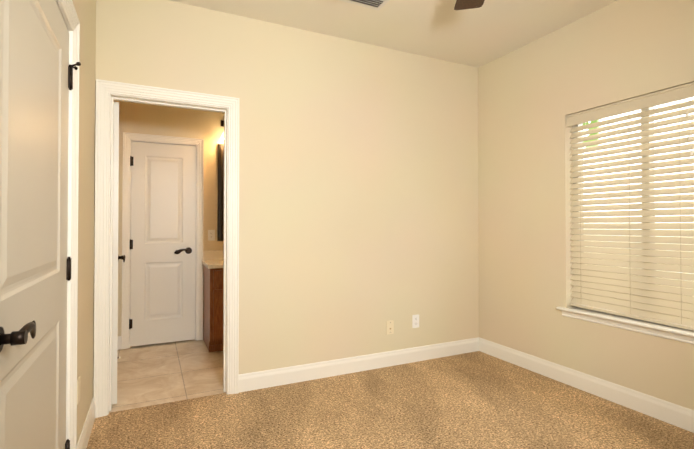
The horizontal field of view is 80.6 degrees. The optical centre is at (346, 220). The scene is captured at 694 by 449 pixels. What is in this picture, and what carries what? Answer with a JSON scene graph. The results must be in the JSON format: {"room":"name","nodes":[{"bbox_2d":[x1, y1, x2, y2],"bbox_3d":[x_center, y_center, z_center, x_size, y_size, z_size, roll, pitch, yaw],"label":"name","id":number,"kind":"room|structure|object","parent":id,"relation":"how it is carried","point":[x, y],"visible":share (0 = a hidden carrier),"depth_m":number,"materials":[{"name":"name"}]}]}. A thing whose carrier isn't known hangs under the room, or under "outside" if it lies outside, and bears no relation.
{"room":"empty bedroom","nodes":[
{"label":"empty bedroom","id":0,"kind":"room"},
{"bbox_2d":[72,0,114,443],"bbox_3d":[-1.211,-0.145,1.649,0.120,2.730,5.330,0,-1,-26],"label":"wall","id":1,"kind":"structure","parent":0,"point":[85,11],"depth_m":2.25,"materials":[{"name":"paint"}]},
{"bbox_2d":[0,0,80,448],"bbox_3d":[-1.007,0.195,1.316,0.159,2.018,1.016,0,-1,-26],"label":"bedroom door","id":2,"kind":"structure","parent":1,"relation":"in","point":[36,77],"depth_m":1.25,"materials":[{"name":"beige paint"}]},
{"bbox_2d":[55,0,79,448],"bbox_3d":[-1.027,0.156,1.290,0.148,2.120,1.150,0,-1,-26],"label":"door frame","id":3,"kind":"structure","parent":1,"relation":"attached to","point":[69,14],"depth_m":1.78,"materials":[{"name":"white wood"}]},
{"bbox_2d":[77,376,80,403],"bbox_3d":[-1.329,0.840,2.030,0.006,0.115,0.070,0,-1,-26],"label":"outlet","id":4,"kind":"object","parent":1,"relation":"attached to","point":[78,388],"visible":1,"depth_m":2.01,"materials":[{"name":"beige"}]},
{"bbox_2d":[77,397,94,448],"bbox_3d":[-1.406,1.164,2.195,0.014,0.125,0.830,0,-1,-26],"label":"baseboard","id":5,"kind":"structure","parent":1,"relation":"attached to","point":[87,428],"depth_m":2.27,"materials":[{"name":"white wood"}]},
{"bbox_2d":[109,339,225,412],"bbox_3d":[-1.014,1.302,4.081,2.595,0.094,2.185,0,-1,-26],"label":"floor","id":6,"kind":"structure","parent":0,"point":[155,374],"depth_m":3.34,"materials":[{"name":"beige tile"}]},
{"bbox_2d":[203,266,222,351],"bbox_3d":[-0.828,0.852,4.325,1.254,0.800,0.570,0,-1,-26],"label":"bathroom vanity","id":7,"kind":"object","parent":6,"relation":"on","point":[212,278],"depth_m":3.87,"materials":[{"name":"brown wood"}]},
{"bbox_2d":[202,258,222,269],"bbox_3d":[-0.836,0.434,4.328,1.270,0.035,0.567,0,-1,-26],"label":"countertop","id":8,"kind":"structure","parent":7,"relation":"on","point":[209,262],"depth_m":4.05,"materials":[{"name":"beige stone"}]},
{"bbox_2d":[115,100,223,335],"bbox_3d":[-1.168,-0.111,4.559,2.475,2.730,0.120,0,-1,-26],"label":"wall","id":9,"kind":"structure","parent":0,"point":[150,119],"depth_m":4.20,"materials":[{"name":"paint"}]},
{"bbox_2d":[117,336,120,358],"bbox_3d":[-1.597,1.180,3.528,0.823,0.125,1.340,0,-1,-26],"label":"baseboard","id":10,"kind":"structure","parent":9,"relation":"attached to","point":[119,343],"depth_m":3.96,"materials":[{"name":"white wood"}]},
{"bbox_2d":[129,142,195,346],"bbox_3d":[-1.873,0.229,4.171,0.622,2.018,0.159,0,-1,-26],"label":"closet door","id":11,"kind":"structure","parent":9,"relation":"in","point":[163,250],"depth_m":4.15,"materials":[{"name":"white paint"}]},
{"bbox_2d":[121,132,203,349],"bbox_3d":[-1.878,0.195,4.202,0.750,2.110,0.148,0,-1,-26],"label":"trim","id":12,"kind":"structure","parent":9,"relation":"attached to","point":[129,138],"depth_m":4.08,"materials":[{"name":"white wood"}]},
{"bbox_2d":[208,230,214,240],"bbox_3d":[-1.442,0.154,4.353,0.070,0.115,0.007,0,-1,-26],"label":"outlet","id":13,"kind":"object","parent":9,"relation":"attached to","point":[211,235],"visible":1,"depth_m":4.35,"materials":[{"name":"white plastic"}]},
{"bbox_2d":[202,250,222,261],"bbox_3d":[-0.955,0.369,4.576,1.270,0.100,0.019,0,-1,-26],"label":"backsplash","id":14,"kind":"structure","parent":9,"relation":"attached to","point":[213,253],"depth_m":4.34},
{"bbox_2d":[217,143,223,240],"bbox_3d":[-0.943,-0.303,4.582,0.970,1.045,0.036,0,-1,-26],"label":"bathroom mirror","id":15,"kind":"object","parent":9,"relation":"attached to","point":[220,221],"visible":0.19,"depth_m":4.37,"materials":[{"name":"black mirror"}]},
{"bbox_2d":[220,120,223,139],"bbox_3d":[-0.940,-0.967,4.503,0.880,0.218,0.194,0,-1,-26],"label":"sconce","id":16,"kind":"object","parent":9,"relation":"attached to","point":[222,124],"visible":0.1,"depth_m":4.39,"materials":[{"name":"brown metal"}]},
{"bbox_2d":[93,0,478,396],"bbox_3d":[-0.173,-0.125,3.328,3.445,2.730,0.120,0,-1,-26],"label":"wall","id":17,"kind":"structure","parent":0,"point":[358,200],"depth_m":3.28,"materials":[{"name":"paint"}]},
{"bbox_2d":[112,102,124,403],"bbox_3d":[-1.708,0.216,3.053,0.113,2.018,0.740,0,-1,-30],"label":"bathroom door","id":18,"kind":"structure","parent":17,"relation":"in","point":[116,257],"depth_m":2.74,"materials":[{"name":"white paint"}]},
{"bbox_2d":[94,79,238,417],"bbox_3d":[-1.213,0.174,2.826,0.888,2.120,0.172,0,-1,-26],"label":"trim","id":19,"kind":"structure","parent":17,"relation":"attached to","point":[108,93],"depth_m":2.67,"materials":[{"name":"white wood"}]},
{"bbox_2d":[239,338,476,392],"bbox_3d":[0.234,1.179,3.434,2.257,0.125,0.014,0,-1,-26],"label":"baseboard","id":20,"kind":"structure","parent":17,"relation":"attached to","point":[305,372],"depth_m":3.33,"materials":[{"name":"white wood"}]},
{"bbox_2d":[386,320,393,334],"bbox_3d":[0.372,0.914,3.502,0.070,0.115,0.016,0,-1,-26],"label":"outlet","id":21,"kind":"object","parent":17,"relation":"attached to","point":[389,327],"visible":1,"depth_m":3.50,"materials":[{"name":"beige plastic"}]},
{"bbox_2d":[412,314,418,327],"bbox_3d":[0.610,0.889,3.621,0.070,0.115,0.007,0,-1,-26],"label":"outlet","id":22,"kind":"object","parent":17,"relation":"attached to","point":[415,321],"visible":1,"depth_m":3.62,"materials":[{"name":"white plastic"}]},
{"bbox_2d":[86,351,693,448],"bbox_3d":[0.641,1.270,1.615,3.445,0.100,3.695,0,-1,-26],"label":"floor carpet","id":23,"kind":"object","parent":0,"point":[477,400],"visible":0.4,"depth_m":2.56,"materials":[{"name":"brown carpet"}]},
{"bbox_2d":[170,0,617,67],"bbox_3d":[0.169,-1.548,2.633,3.445,0.100,5.880,0,-1,-26],"label":"ceiling","id":24,"kind":"structure","parent":0,"point":[488,31],"depth_m":3.05,"materials":[{"name":"paint"}]},
{"bbox_2d":[339,0,389,10],"bbox_3d":[0.118,-1.488,2.708,0.360,0.017,0.260,0,-1,-26],"label":"ceiling vent","id":25,"kind":"object","parent":24,"relation":"in","point":[378,5],"visible":1,"depth_m":2.80,"materials":[{"name":"silver metal"}]},
{"bbox_2d":[454,0,484,9],"bbox_3d":[0.655,-1.210,1.659,1.319,0.600,1.316,0,-1,-26],"label":"fan","id":26,"kind":"object","parent":24,"relation":"hanging from","point":[464,4],"visible":1,"depth_m":2.29,"materials":[{"name":"brown wood"}]},
{"bbox_2d":[478,0,693,409],"bbox_3d":[2.132,-0.137,2.333,0.150,2.730,3.670,0,-1,-26],"label":"wall","id":27,"kind":"structure","parent":0,"point":[532,95],"depth_m":3.19,"materials":[{"name":"paint"}]},
{"bbox_2d":[477,337,693,432],"bbox_3d":[2.032,1.166,2.336,0.014,0.125,3.550,0,-1,-26],"label":"baseboard","id":28,"kind":"structure","parent":27,"relation":"attached to","point":[667,412],"depth_m":2.87,"materials":[{"name":"white wood"}]},
{"bbox_2d":[556,98,693,343],"bbox_3d":[1.968,-0.046,2.614,0.191,1.535,1.284,0,-1,-26],"label":"window","id":29,"kind":"structure","parent":27,"relation":"in","point":[643,326],"depth_m":2.71,"materials":[{"name":"white"}]},
{"bbox_2d":[566,82,693,330],"bbox_3d":[1.960,-0.077,2.610,0.076,1.466,1.172,0,-1,-26],"label":"window blind","id":30,"kind":"object","parent":29,"relation":"attached to","point":[617,290],"visible":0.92,"depth_m":2.71,"materials":[{"name":"beige plastic"}]},
{"label":"outside","id":31,"kind":"structure","parent":0,"visible":0},
{"bbox_2d":[583,97,693,296],"bbox_3d":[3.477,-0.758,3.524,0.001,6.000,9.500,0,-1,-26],"label":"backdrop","id":32,"kind":"structure","parent":31,"point":[638,111],"depth_m":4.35,"materials":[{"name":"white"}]}
]}

